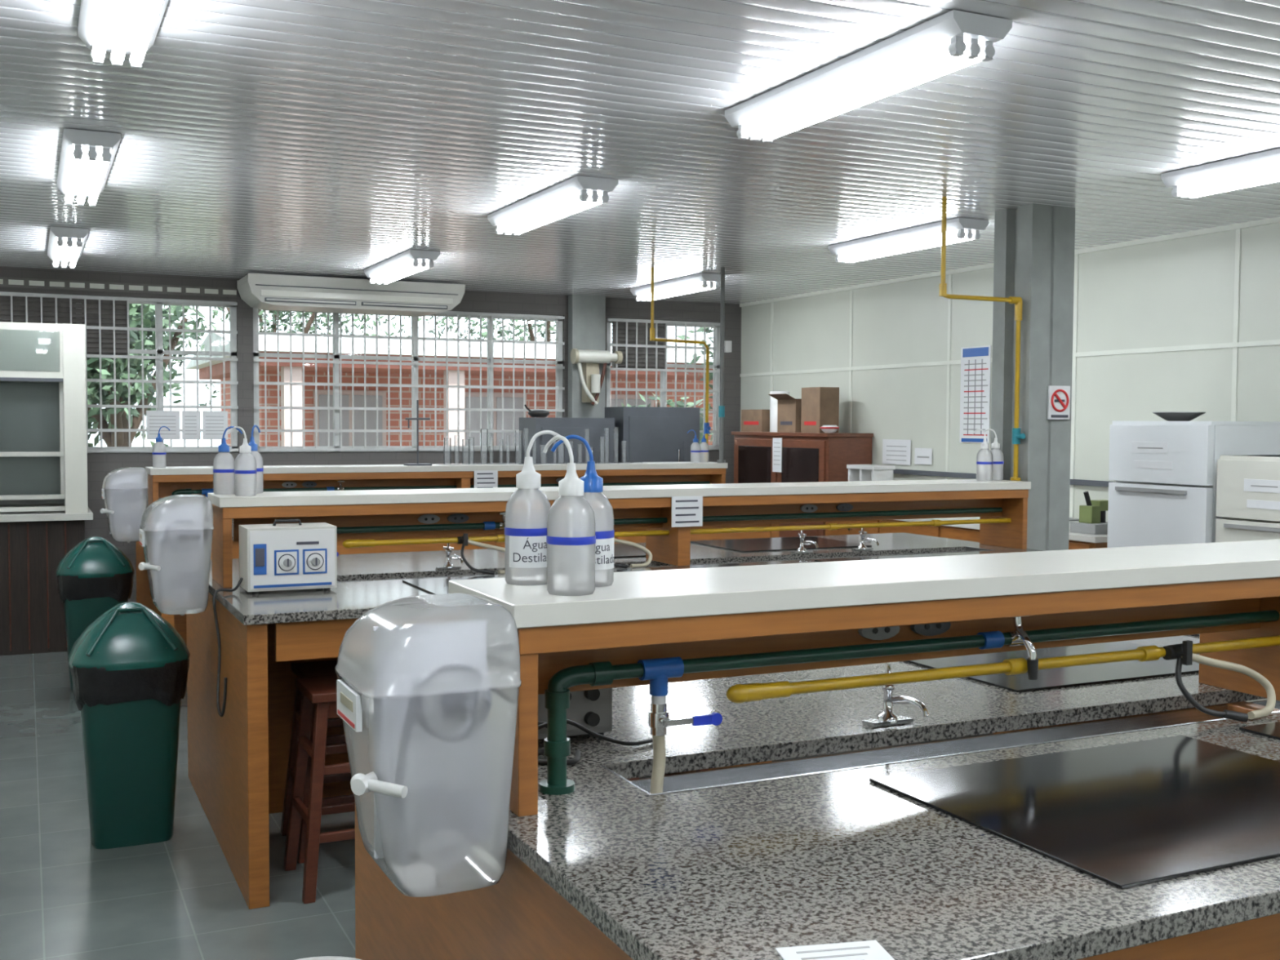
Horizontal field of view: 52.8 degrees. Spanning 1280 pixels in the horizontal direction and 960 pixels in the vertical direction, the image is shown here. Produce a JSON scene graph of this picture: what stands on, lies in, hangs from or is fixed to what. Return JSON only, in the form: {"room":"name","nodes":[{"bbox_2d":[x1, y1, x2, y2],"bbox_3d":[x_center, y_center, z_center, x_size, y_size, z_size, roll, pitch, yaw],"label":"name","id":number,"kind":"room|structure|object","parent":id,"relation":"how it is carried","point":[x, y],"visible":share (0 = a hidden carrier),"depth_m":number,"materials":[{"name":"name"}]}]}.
{"room":"science classroom","nodes":[
{"label":"science classroom","id":0,"kind":"room"},
{"bbox_2d":[0,266,741,602],"bbox_3d":[-2.396,-0.290,10.482,7.300,2.780,0.150,-1,3,-25],"label":"wall","id":1,"kind":"structure","parent":0,"point":[99,464],"depth_m":10.22,"materials":[{"name":"grey paint"}]},
{"bbox_2d":[0,276,236,297],"bbox_3d":[-4.248,-1.433,9.450,2.500,0.065,0.016,-1,3,-25],"label":"trim","id":2,"kind":"structure","parent":1,"relation":"attached to","point":[4,282],"depth_m":9.61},
{"bbox_2d":[0,291,238,453],"bbox_3d":[-4.159,-0.785,9.575,2.250,1.170,0.117,-1,3,-25],"label":"window","id":3,"kind":"structure","parent":1,"relation":"in","point":[105,319],"depth_m":9.66,"materials":[{"name":"paint"}]},
{"bbox_2d":[146,410,227,439],"bbox_3d":[-3.457,-0.418,9.857,0.590,0.220,0.003,-1,3,-25],"label":"notices","id":4,"kind":"object","parent":3,"relation":"attached to","point":[215,424],"visible":0.98,"depth_m":9.86,"materials":[{"name":"paper"}]},
{"bbox_2d":[253,307,564,452],"bbox_3d":[-1.857,-0.822,10.672,2.610,1.170,0.117,-1,3,-25],"label":"window","id":5,"kind":"structure","parent":1,"relation":"in","point":[337,384],"depth_m":10.64,"materials":[{"name":"paint"}]},
{"bbox_2d":[567,293,605,417],"bbox_3d":[-0.469,-0.265,11.264,0.310,2.680,0.100,-1,3,-25],"label":"column","id":6,"kind":"structure","parent":1,"relation":"attached to","point":[586,313],"depth_m":11.17,"materials":[{"name":"paint"}]},
{"bbox_2d":[606,317,719,449],"bbox_3d":[0.214,-0.854,11.659,1.160,1.170,0.117,-1,3,-25],"label":"window","id":7,"kind":"structure","parent":1,"relation":"in","point":[631,337],"depth_m":11.57,"materials":[{"name":"paint"}]},
{"bbox_2d":[0,651,993,959],"bbox_3d":[0.732,1.456,3.977,7.600,0.100,14.720,-1,3,-25],"label":"floor","id":8,"kind":"structure","parent":0,"point":[63,897],"depth_m":4.47,"materials":[{"name":"tile"}]},
{"bbox_2d":[0,321,93,655],"bbox_3d":[-4.558,0.052,8.823,1.460,2.220,0.890,-1,3,-25],"label":"fume hood","id":9,"kind":"object","parent":8,"relation":"on","point":[44,509],"visible":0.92,"depth_m":8.70,"materials":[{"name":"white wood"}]},
{"bbox_2d":[55,536,134,690],"bbox_3d":[-3.206,0.778,7.601,0.424,0.892,0.360,-1,3,-25],"label":"bin","id":10,"kind":"object","parent":8,"relation":"on","point":[95,576],"visible":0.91,"depth_m":7.45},
{"bbox_2d":[67,601,190,848],"bbox_3d":[-1.923,0.906,4.869,0.424,0.892,0.360,-1,3,-25],"label":"bin","id":11,"kind":"object","parent":8,"relation":"on","point":[129,668],"visible":1,"depth_m":4.74,"materials":[{"name":"plastic"}]},
{"bbox_2d":[280,659,373,863],"bbox_3d":[-1.124,1.028,4.835,0.377,0.660,0.377,-1,3,-25],"label":"wooden stool","id":12,"kind":"object","parent":8,"relation":"on","point":[325,668],"visible":0.34,"depth_m":4.83,"materials":[{"name":"red wood"}]},
{"bbox_2d":[283,671,373,903],"bbox_3d":[-1.006,1.036,4.448,0.377,0.680,0.377,-1,3,-25],"label":"wooden stool","id":13,"kind":"object","parent":8,"relation":"on","point":[320,691],"visible":0.62,"depth_m":4.30,"materials":[{"name":"red wood"}]},
{"bbox_2d":[295,955,361,959],"bbox_3d":[-0.582,1.187,2.307,0.276,0.572,0.276,-1,3,-25],"label":"bucket","id":14,"kind":"object","parent":8,"relation":"on","point":[325,957],"visible":1,"depth_m":2.42,"materials":[{"name":"plastic"}]},
{"bbox_2d":[135,461,779,645],"bbox_3d":[-1.189,0.547,8.508,3.885,1.295,1.760,-1,3,-25],"label":"lab bench","id":15,"kind":"object","parent":8,"relation":"on","point":[162,482],"visible":0.27,"depth_m":8.10,"materials":[{"name":"stone"}]},
{"bbox_2d":[100,466,148,542],"bbox_3d":[-2.995,0.145,7.481,0.260,0.433,0.295,-1,3,-25],"label":"container","id":16,"kind":"object","parent":15,"relation":"attached to","point":[127,495],"visible":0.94,"depth_m":7.45,"materials":[{"name":"clear plastic"}]},
{"bbox_2d":[152,426,169,467],"bbox_3d":[-2.851,-0.197,7.665,0.078,0.247,0.096,1,3,14],"label":"wash bottle","id":17,"kind":"object","parent":15,"relation":"on","point":[158,438],"visible":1,"depth_m":7.66,"materials":[{"name":"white plastic"}]},
{"bbox_2d":[403,400,431,466],"bbox_3d":[-1.428,-0.303,8.287,0.160,0.420,0.100,-1,3,-25],"label":"stand","id":18,"kind":"object","parent":15,"relation":"on","point":[417,418],"visible":1,"depth_m":8.28,"materials":[{"name":"grey metal"}]},
{"bbox_2d":[170,480,710,504],"bbox_3d":[-1.146,0.137,8.444,3.650,0.293,0.088,-1,3,-25],"label":"pipe","id":19,"kind":"object","parent":15,"relation":"attached to","point":[188,491],"visible":0.44,"depth_m":8.16,"materials":[{"name":"metal"}]},
{"bbox_2d":[474,470,497,488],"bbox_3d":[-1.000,0.004,8.377,0.160,0.132,0.003,-1,3,-25],"label":"paper notice","id":20,"kind":"object","parent":15,"relation":"attached to","point":[482,478],"visible":0.84,"depth_m":8.38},
{"bbox_2d":[440,426,643,465],"bbox_3d":[-0.668,-0.237,8.775,1.450,0.252,0.160,-1,3,-25],"label":"tubes","id":21,"kind":"object","parent":15,"relation":"on","point":[546,462],"visible":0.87,"depth_m":8.69,"materials":[{"name":"clear glass"}]},
{"bbox_2d":[186,479,1044,909],"bbox_3d":[0.120,0.676,5.745,3.900,1.295,1.760,-1,3,-25],"label":"lab bench","id":22,"kind":"object","parent":8,"relation":"on","point":[237,760],"visible":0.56,"depth_m":5.07,"materials":[{"name":"wood"}]},
{"bbox_2d":[137,494,213,615],"bbox_3d":[-1.701,0.275,4.711,0.260,0.433,0.295,-1,3,-25],"label":"container","id":23,"kind":"object","parent":22,"relation":"attached to","point":[182,544],"visible":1,"depth_m":4.68,"materials":[{"name":"clear plastic"}]},
{"bbox_2d":[213,426,242,494],"bbox_3d":[-1.589,-0.076,4.955,0.101,0.260,0.081,1,3,7],"label":"wash bottle","id":24,"kind":"object","parent":22,"relation":"on","point":[223,447],"visible":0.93,"depth_m":4.96,"materials":[{"name":"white plastic"}]},
{"bbox_2d":[227,426,257,496],"bbox_3d":[-1.496,-0.072,4.863,0.098,0.260,0.084,-1,3,-25],"label":"wash bottle","id":25,"kind":"object","parent":22,"relation":"on","point":[245,448],"visible":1,"depth_m":4.87,"materials":[{"name":"white plastic"}]},
{"bbox_2d":[241,425,263,493],"bbox_3d":[-1.516,-0.082,5.039,0.083,0.266,0.103,-1,3,-25],"label":"wash bottle","id":26,"kind":"object","parent":22,"relation":"on","point":[254,446],"visible":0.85,"depth_m":5.04,"materials":[{"name":"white plastic"}]},
{"bbox_2d":[238,518,337,594],"bbox_3d":[-1.282,0.273,4.705,0.315,0.260,0.234,-1,3,-25],"label":"instrument","id":27,"kind":"object","parent":22,"relation":"on","point":[273,557],"visible":1,"depth_m":4.63,"materials":[{"name":"white metal"}]},
{"bbox_2d":[212,577,243,716],"bbox_3d":[-1.466,0.586,4.528,0.090,0.458,0.276,0,3,-5],"label":"power cable","id":28,"kind":"object","parent":27,"relation":"attached to","point":[220,713],"visible":1,"depth_m":4.54,"materials":[{"name":"black rubber"}]},
{"bbox_2d":[435,542,463,569],"bbox_3d":[-0.790,0.312,5.389,0.100,0.126,0.112,-1,3,-25],"label":"faucet","id":29,"kind":"object","parent":22,"relation":"on","point":[448,565],"visible":0.97,"depth_m":5.41,"materials":[{"name":"silver metal"}]},
{"bbox_2d":[402,574,505,594],"bbox_3d":[-0.639,0.396,4.873,0.427,0.006,0.455,-1,3,-25],"label":"sink","id":30,"kind":"object","parent":22,"relation":"on","point":[436,586],"depth_m":4.91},
{"bbox_2d":[554,546,568,560],"bbox_3d":[-0.372,0.345,6.054,0.297,0.006,0.600,-1,3,-25],"label":"plate","id":31,"kind":"object","parent":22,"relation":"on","point":[561,553],"depth_m":6.05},
{"bbox_2d":[613,543,645,557],"bbox_3d":[-0.098,0.340,6.187,0.303,0.006,0.603,-1,3,-25],"label":"plate","id":32,"kind":"object","parent":22,"relation":"on","point":[620,550],"depth_m":6.14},
{"bbox_2d":[336,506,1002,556],"bbox_3d":[0.171,0.267,5.684,3.650,0.293,0.088,-1,3,-25],"label":"pipe","id":33,"kind":"object","parent":22,"relation":"attached to","point":[485,525],"visible":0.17,"depth_m":5.62,"materials":[{"name":"green paint"}]},
{"bbox_2d":[342,517,1011,575],"bbox_3d":[0.365,0.282,5.727,3.346,0.167,0.154,-1,3,-26],"label":"gas pipe","id":34,"kind":"object","parent":22,"relation":"on","point":[464,540],"visible":0.7,"depth_m":5.56,"materials":[{"name":"metal"}]},
{"bbox_2d":[671,495,702,527],"bbox_3d":[0.204,0.136,5.564,0.150,0.132,0.003,-1,3,-25],"label":"paper notice","id":35,"kind":"object","parent":22,"relation":"attached to","point":[686,511],"visible":1,"depth_m":5.56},
{"bbox_2d":[616,561,779,572],"bbox_3d":[0.362,0.383,5.287,0.750,0.006,0.570,-1,3,-25],"label":"plate","id":36,"kind":"object","parent":22,"relation":"on","point":[770,562],"visible":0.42,"depth_m":5.49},
{"bbox_2d":[690,536,871,551],"bbox_3d":[0.711,0.326,6.598,0.750,0.006,0.560,-1,3,-25],"label":"plate","id":37,"kind":"object","parent":22,"relation":"on","point":[783,543],"visible":0.82,"depth_m":6.55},
{"bbox_2d":[791,529,818,553],"bbox_3d":[0.790,0.287,6.141,0.100,0.126,0.112,-1,3,-25],"label":"faucet","id":38,"kind":"object","parent":22,"relation":"on","point":[802,535],"visible":0.96,"depth_m":6.16,"materials":[{"name":"silver metal"}]},
{"bbox_2d":[851,528,879,550],"bbox_3d":[1.106,0.282,6.292,0.100,0.126,0.112,-1,3,-25],"label":"faucet","id":39,"kind":"object","parent":22,"relation":"on","point":[862,547],"visible":0.96,"depth_m":6.31,"materials":[{"name":"silver metal"}]},
{"bbox_2d":[814,553,956,561],"bbox_3d":[1.247,0.369,5.708,0.750,0.006,0.570,-1,3,-25],"label":"plate","id":40,"kind":"object","parent":22,"relation":"on","point":[938,554],"visible":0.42,"depth_m":5.90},
{"bbox_2d":[972,428,993,480],"bbox_3d":[1.726,-0.127,6.487,0.082,0.260,0.106,-1,3,-25],"label":"wash bottle","id":41,"kind":"object","parent":22,"relation":"on","point":[984,445],"visible":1,"depth_m":6.48,"materials":[{"name":"white plastic"}]},
{"bbox_2d":[982,428,1004,480],"bbox_3d":[1.797,-0.129,6.545,0.094,0.260,0.090,-1,3,-25],"label":"wash bottle","id":42,"kind":"object","parent":22,"relation":"on","point":[995,445],"visible":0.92,"depth_m":6.55,"materials":[{"name":"white plastic"}]},
{"bbox_2d":[731,431,873,537],"bbox_3d":[1.297,0.358,10.689,0.445,1.505,1.500,-1,3,-25],"label":"cabinet","id":43,"kind":"object","parent":8,"relation":"on","point":[806,457],"visible":0.31,"depth_m":10.25,"materials":[{"name":"brown wood"}]},
{"bbox_2d":[741,408,769,431],"bbox_3d":[1.043,-0.510,11.093,0.203,0.192,0.350,-1,3,-25],"label":"cardboard box","id":44,"kind":"object","parent":43,"relation":"on","point":[752,420],"visible":0.71,"depth_m":10.98,"materials":[{"name":"brown"}]},
{"bbox_2d":[772,437,782,472],"bbox_3d":[1.122,-0.205,10.551,0.006,0.280,0.140,-1,3,-25],"label":"paper notice","id":45,"kind":"object","parent":43,"relation":"attached to","point":[776,442],"visible":1,"depth_m":10.54,"materials":[{"name":"white paper"}]},
{"bbox_2d":[769,391,789,431],"bbox_3d":[1.171,-0.573,10.823,0.160,0.342,0.160,-1,3,-25],"label":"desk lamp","id":46,"kind":"object","parent":43,"relation":"on","point":[773,402],"visible":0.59,"depth_m":10.77,"materials":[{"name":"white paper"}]},
{"bbox_2d":[768,393,801,432],"bbox_3d":[1.237,-0.546,10.557,0.273,0.312,0.280,-1,3,-25],"label":"cardboard box","id":47,"kind":"object","parent":43,"relation":"on","point":[788,408],"visible":0.79,"depth_m":10.50,"materials":[{"name":"brown cardboard"}]},
{"bbox_2d":[800,386,839,432],"bbox_3d":[1.435,-0.558,10.291,0.183,0.362,0.270,-1,3,-25],"label":"cardboard box","id":48,"kind":"object","parent":43,"relation":"on","point":[820,405],"visible":0.91,"depth_m":10.19,"materials":[{"name":"brown"}]},
{"bbox_2d":[354,539,1279,959],"bbox_3d":[1.453,0.805,2.994,3.865,1.295,1.760,-1,3,-25],"label":"lab bench","id":49,"kind":"object","parent":8,"relation":"on","point":[748,862],"visible":0.64,"depth_m":2.18,"materials":[{"name":"stone"}]},
{"bbox_2d":[335,593,521,897],"bbox_3d":[-0.335,0.404,1.976,0.260,0.433,0.295,-1,3,-25],"label":"container","id":50,"kind":"object","parent":49,"relation":"attached to","point":[446,695],"visible":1,"depth_m":1.95,"materials":[{"name":"clear plastic"}]},
{"bbox_2d":[504,430,566,585],"bbox_3d":[-0.188,0.047,2.266,0.104,0.268,0.084,-2,3,-38],"label":"wash bottle","id":51,"kind":"object","parent":49,"relation":"on","point":[526,545],"visible":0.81,"depth_m":2.24,"materials":[{"name":"white plastic"}]},
{"bbox_2d":[542,435,595,595],"bbox_3d":[-0.115,0.057,2.137,0.082,0.260,0.101,0,3,-12],"label":"wash bottle","id":52,"kind":"object","parent":49,"relation":"on","point":[571,486],"visible":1,"depth_m":2.14,"materials":[{"name":"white plastic"}]},
{"bbox_2d":[537,688,612,739],"bbox_3d":[-0.196,0.438,2.565,0.240,0.131,0.202,-1,3,-25],"label":"control unit","id":53,"kind":"object","parent":49,"relation":"on","point":[592,709],"visible":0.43,"depth_m":2.51,"materials":[{"name":"grey plastic"}]},
{"bbox_2d":[551,435,614,586],"bbox_3d":[-0.094,0.052,2.236,0.102,0.260,0.082,-1,3,-25],"label":"wash bottle","id":54,"kind":"object","parent":49,"relation":"on","point":[604,545],"visible":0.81,"depth_m":2.23,"materials":[{"name":"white plastic"}]},
{"bbox_2d":[537,719,653,764],"bbox_3d":[-0.110,0.480,2.395,0.338,0.064,0.138,0,3,-15],"label":"power cable","id":55,"kind":"object","parent":49,"relation":"on","point":[540,724],"visible":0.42,"depth_m":2.44,"materials":[{"name":"black rubber"}]},
{"bbox_2d":[775,940,894,959],"bbox_3d":[0.229,0.552,1.487,0.125,0.002,0.085,0,3,-11],"label":"paper sheet","id":56,"kind":"object","parent":49,"relation":"on","point":[868,949],"visible":1,"depth_m":1.51,"materials":[{"name":"white paper"}]},
{"bbox_2d":[857,626,900,639],"bbox_3d":[0.460,0.288,2.478,0.090,0.038,0.014,-1,3,-25],"label":"power outlet","id":57,"kind":"object","parent":49,"relation":"attached to","point":[882,633],"visible":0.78,"depth_m":2.47,"materials":[{"name":"grey plastic"}]},
{"bbox_2d":[862,662,928,727],"bbox_3d":[0.527,0.442,2.630,0.100,0.126,0.112,-1,3,-25],"label":"faucet","id":58,"kind":"object","parent":49,"relation":"on","point":[887,717],"visible":0.85,"depth_m":2.65,"materials":[{"name":"silver metal"}]},
{"bbox_2d":[539,609,1279,795],"bbox_3d":[1.487,0.396,2.925,3.650,0.293,0.088,-1,3,-25],"label":"pipe","id":59,"kind":"object","parent":49,"relation":"attached to","point":[557,746],"visible":0.97,"depth_m":2.28,"materials":[{"name":"green paint"}]},
{"bbox_2d":[910,622,951,635],"bbox_3d":[0.571,0.286,2.531,0.090,0.038,0.014,-1,3,-25],"label":"power outlet","id":60,"kind":"object","parent":49,"relation":"attached to","point":[935,628],"visible":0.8,"depth_m":2.53,"materials":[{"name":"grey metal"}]},
{"bbox_2d":[905,649,1028,668],"bbox_3d":[0.890,0.471,3.370,0.407,0.006,0.115,-1,3,-25],"label":"plate","id":61,"kind":"object","parent":49,"relation":"on","point":[962,660],"depth_m":3.36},
{"bbox_2d":[725,635,1279,722],"bbox_3d":[1.678,0.411,2.974,3.346,0.167,0.180,-1,3,-25],"label":"gas pipe","id":62,"kind":"object","parent":49,"relation":"on","point":[1185,653],"visible":1,"depth_m":2.61,"materials":[{"name":"metal"}]},
{"bbox_2d":[964,657,1177,692],"bbox_3d":[1.128,0.480,3.184,0.676,0.006,0.189,-1,3,-25],"label":"plate","id":63,"kind":"object","parent":49,"relation":"on","point":[1065,677],"depth_m":3.16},
{"bbox_2d":[869,735,1279,888],"bbox_3d":[0.857,0.525,2.136,0.750,0.006,0.570,-1,3,-25],"label":"plate","id":64,"kind":"object","parent":49,"relation":"on","point":[1123,815],"visible":1,"depth_m":2.09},
{"bbox_2d":[1035,640,1145,658],"bbox_3d":[1.208,0.465,3.522,0.420,0.006,0.115,-1,3,-25],"label":"plate","id":65,"kind":"object","parent":49,"relation":"on","point":[1122,645],"depth_m":3.53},
{"bbox_2d":[1239,721,1279,740],"bbox_3d":[1.679,0.512,2.527,0.750,0.006,0.570,-1,3,-25],"label":"plate","id":66,"kind":"object","parent":49,"relation":"on","point":[1272,730],"visible":1,"depth_m":2.60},
{"bbox_2d":[825,516,1107,549],"bbox_3d":[2.202,0.732,8.638,0.555,0.950,2.780,-1,3,-25],"label":"base cabinet","id":67,"kind":"object","parent":8,"relation":"on","point":[969,532],"visible":0.14,"depth_m":8.49,"materials":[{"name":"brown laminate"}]},
{"bbox_2d":[846,464,895,481],"bbox_3d":[1.722,0.048,9.641,0.200,0.319,0.340,-1,3,-25],"label":"rack","id":68,"kind":"object","parent":67,"relation":"on","point":[856,473],"visible":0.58,"depth_m":9.54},
{"bbox_2d":[1070,491,1108,534],"bbox_3d":[2.661,0.186,7.511,0.220,0.245,0.200,-1,3,-25],"label":"microscope","id":69,"kind":"object","parent":67,"relation":"on","point":[1092,515],"visible":0.91,"depth_m":7.46,"materials":[{"name":"green plastic"}]},
{"bbox_2d":[991,203,1075,551],"bbox_3d":[2.016,-0.048,6.671,0.280,2.680,0.280,-1,3,-25],"label":"concrete column","id":70,"kind":"structure","parent":8,"relation":"on","point":[1034,243],"depth_m":6.53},
{"bbox_2d":[1047,385,1070,419],"bbox_3d":[2.125,-0.392,6.536,0.140,0.170,0.019,-1,3,-25],"label":"no smoking sign","id":71,"kind":"object","parent":70,"relation":"attached to","point":[1058,397],"visible":1,"depth_m":6.53,"materials":[{"name":"plastic"}]},
{"bbox_2d":[1106,421,1279,547],"bbox_3d":[2.970,0.486,6.924,0.615,1.600,0.656,-1,3,-25],"label":"refrigerator","id":72,"kind":"object","parent":8,"relation":"on","point":[1163,492],"visible":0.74,"depth_m":6.69,"materials":[{"name":"white metal"}]},
{"bbox_2d":[1152,411,1205,421],"bbox_3d":[2.895,-0.340,6.933,0.270,0.050,0.270,-1,3,-25],"label":"metal bowl","id":73,"kind":"object","parent":72,"relation":"on","point":[1167,415],"visible":0.89,"depth_m":6.86,"materials":[{"name":"metal"}]},
{"bbox_2d":[1215,454,1279,702],"bbox_3d":[3.271,0.601,6.297,0.615,1.430,0.636,-1,3,-25],"label":"refrigerator","id":74,"kind":"object","parent":8,"relation":"on","point":[1248,486],"visible":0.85,"depth_m":6.27,"materials":[{"name":"beige metal"}]},
{"bbox_3d":[-1.442,0.640,10.488,4.500,0.930,0.660,-1,3,-25],"label":"countertop","id":75,"kind":"structure","parent":8,"relation":"on","visible":0},
{"bbox_2d":[519,417,614,462],"bbox_3d":[-0.601,-0.174,10.719,0.700,0.685,0.438,-1,3,-25],"label":"oven","id":76,"kind":"object","parent":75,"relation":"on","point":[565,427],"visible":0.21,"depth_m":10.56,"materials":[{"name":"grey metal"}]},
{"bbox_2d":[604,406,699,462],"bbox_3d":[0.112,-0.233,11.056,0.720,0.780,0.438,-1,3,-25],"label":"oven","id":77,"kind":"object","parent":75,"relation":"on","point":[648,434],"visible":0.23,"depth_m":10.87,"materials":[{"name":"grey metal"}]},
{"bbox_2d":[570,348,622,405],"bbox_3d":[-0.387,-0.882,11.105,0.440,0.482,0.205,-1,3,-25],"label":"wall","id":78,"kind":"structure","parent":0,"point":[592,381],"depth_m":11.05,"materials":[{"name":"paint"}]},
{"bbox_2d":[0,0,1279,303],"bbox_3d":[0.746,-1.320,3.854,7.600,0.102,14.720,-1,3,-25],"label":"ceiling","id":79,"kind":"structure","parent":0,"point":[342,139],"depth_m":4.92,"materials":[{"name":"plastic"}]},
{"bbox_2d":[47,226,88,268],"bbox_3d":[-3.534,-1.420,7.951,0.200,0.102,1.240,-1,3,-25],"label":"lamp","id":80,"kind":"object","parent":79,"relation":"attached to","point":[65,245],"depth_m":7.59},
{"bbox_2d":[56,128,120,206],"bbox_3d":[-2.351,-1.304,5.471,0.200,0.102,1.240,-1,3,-25],"label":"lamp","id":81,"kind":"object","parent":79,"relation":"attached to","point":[86,157],"depth_m":5.17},
{"bbox_2d":[77,0,168,69],"bbox_3d":[-1.223,-1.193,3.109,0.200,0.102,1.240,-1,3,-25],"label":"lamp","id":82,"kind":"object","parent":79,"relation":"attached to","point":[120,28],"depth_m":3.38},
{"bbox_2d":[236,273,465,316],"bbox_3d":[-2.244,-1.430,10.068,1.657,0.222,0.551,-1,3,-25],"label":"air conditioner","id":83,"kind":"object","parent":79,"relation":"attached to","point":[271,292],"visible":1,"depth_m":9.85,"materials":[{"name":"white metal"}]},
{"bbox_2d":[364,249,439,284],"bbox_3d":[-1.647,-1.450,8.850,0.200,0.102,1.240,-1,3,-25],"label":"lamp","id":84,"kind":"object","parent":79,"relation":"attached to","point":[410,262],"depth_m":8.61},
{"bbox_2d":[487,175,617,235],"bbox_3d":[-0.455,-1.333,6.352,0.200,0.102,1.240,-1,3,-25],"label":"lamp","id":85,"kind":"object","parent":79,"relation":"attached to","point":[575,194],"depth_m":6.14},
{"bbox_2d":[630,273,725,301],"bbox_3d":[0.277,-1.494,10.065,0.200,0.102,1.240,-1,3,-25],"label":"lamp","id":86,"kind":"object","parent":79,"relation":"attached to","point":[700,282],"depth_m":9.88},
{"bbox_2d":[649,266,711,461],"bbox_3d":[0.292,-0.823,9.272,0.483,1.380,0.060,-1,3,-25],"label":"pipe","id":87,"kind":"object","parent":79,"relation":"hanging from","point":[706,425],"visible":0.97,"depth_m":9.33,"materials":[{"name":"metal"}]},
{"bbox_2d":[716,266,731,462],"bbox_3d":[0.595,-0.814,9.151,0.090,1.385,0.060,-1,3,-25],"label":"pipe","id":88,"kind":"object","parent":79,"relation":"hanging from","point":[725,345],"visible":1,"depth_m":9.13,"materials":[{"name":"metal"}]},
{"bbox_2d":[724,9,1012,142],"bbox_3d":[0.655,-1.224,4.026,0.200,0.102,1.240,-1,3,-25],"label":"lamp","id":89,"kind":"object","parent":79,"relation":"attached to","point":[954,40],"depth_m":3.82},
{"bbox_2d":[828,217,988,263],"bbox_3d":[1.520,-1.372,7.459,0.200,0.102,1.240,-1,3,-25],"label":"lamp","id":90,"kind":"object","parent":79,"relation":"attached to","point":[959,229],"depth_m":7.32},
{"bbox_2d":[938,196,1025,480],"bbox_3d":[1.695,-0.686,6.374,0.518,1.383,0.075,-1,3,-25],"label":"pipe","id":91,"kind":"object","parent":79,"relation":"hanging from","point":[1017,436],"visible":1,"depth_m":6.46,"materials":[{"name":"metal"}]},
{"bbox_2d":[1160,148,1279,199],"bbox_3d":[2.635,-1.263,5.124,0.200,0.102,1.240,-1,3,-25],"label":"lamp","id":92,"kind":"object","parent":79,"relation":"attached to","point":[1263,167],"depth_m":5.38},
{"bbox_2d":[740,222,1279,521],"bbox_3d":[4.101,-0.036,5.516,0.150,2.780,14.720,-1,3,-25],"label":"wall","id":93,"kind":"structure","parent":0,"point":[1180,291],"depth_m":8.05,"materials":[{"name":"paint"}]},
{"bbox_2d":[882,439,911,465],"bbox_3d":[1.952,-0.213,9.822,0.003,0.190,0.350,-1,3,-25],"label":"paper notice","id":94,"kind":"object","parent":93,"relation":"attached to","point":[895,451],"visible":1,"depth_m":9.82,"materials":[{"name":"white paper"}]},
{"bbox_2d":[914,448,932,464],"bbox_3d":[2.092,-0.175,9.530,0.003,0.120,0.200,-1,3,-25],"label":"paper notice","id":95,"kind":"object","parent":93,"relation":"attached to","point":[922,455],"visible":1,"depth_m":9.52,"materials":[{"name":"white paper"}]},
{"bbox_2d":[959,345,991,443],"bbox_3d":[2.337,-0.595,9.000,0.004,0.670,0.310,-1,3,-25],"label":"poster","id":96,"kind":"object","parent":93,"relation":"attached to","point":[975,362],"visible":1,"depth_m":9.00,"materials":[{"name":"paper"}]},
{"bbox_2d":[893,469,1115,487],"bbox_3d":[2.457,-0.021,8.713,0.051,0.090,3.000,-1,3,-25],"label":"trim","id":97,"kind":"structure","parent":93,"relation":"attached to","point":[964,475],"depth_m":9.10,"materials":[{"name":"grey stone"}]},
{"bbox_2d":[739,216,1279,517],"bbox_3d":[4.024,0.015,5.481,0.020,2.680,14.420,-1,3,-25],"label":"trim","id":98,"kind":"structure","parent":93,"relation":"attached to","point":[1235,344],"depth_m":8.15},
{"label":"outside","id":99,"kind":"structure","parent":0,"visible":0},
{"bbox_3d":[-7.484,0.626,27.355,60.000,0.100,34.280,-1,3,-25],"label":"ground","id":100,"kind":"structure","parent":99,"visible":0},
{"bbox_2d":[86,303,205,446],"bbox_3d":[-5.952,-0.940,14.291,2.279,4.217,2.661,-1,3,-25],"label":"shade tree","id":101,"kind":"object","parent":100,"relation":"on","point":[135,309],"visible":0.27,"depth_m":14.11,"materials":[{"name":"green plant"}]},
{"bbox_2d":[163,306,404,405],"bbox_3d":[-7.601,-2.821,26.915,5.697,6.834,4.639,-1,3,-25],"label":"shade tree","id":102,"kind":"object","parent":100,"relation":"on","point":[308,327],"visible":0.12,"depth_m":26.98,"materials":[{"name":"green plant"}]},
{"bbox_2d":[185,333,713,446],"bbox_3d":[-0.657,-0.658,21.004,12.100,3.100,6.500,-1,3,-25],"label":"brick building","id":103,"kind":"structure","parent":100,"relation":"on","point":[216,338],"depth_m":17.99,"materials":[{"name":"brick"}]},
{"bbox_2d":[395,315,612,343],"bbox_3d":[-2.160,-2.937,28.783,5.522,6.958,6.083,-1,3,-25],"label":"shade tree","id":104,"kind":"object","parent":100,"relation":"on","point":[531,338],"visible":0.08,"depth_m":28.64,"materials":[{"name":"green plant"}]},
{"bbox_2d":[621,391,712,444],"bbox_3d":[0.266,-0.163,13.873,1.257,1.566,1.277,-1,3,-25],"label":"shrub","id":105,"kind":"object","parent":100,"relation":"on","point":[679,403],"visible":0.02,"depth_m":13.80,"materials":[{"name":"green plant"}]},
{"bbox_2d":[672,327,713,408],"bbox_3d":[1.729,-0.959,16.169,2.373,4.168,2.535,-1,3,-25],"label":"shade tree","id":106,"kind":"object","parent":100,"relation":"on","point":[700,329],"visible":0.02,"depth_m":16.36,"materials":[{"name":"green plant"}]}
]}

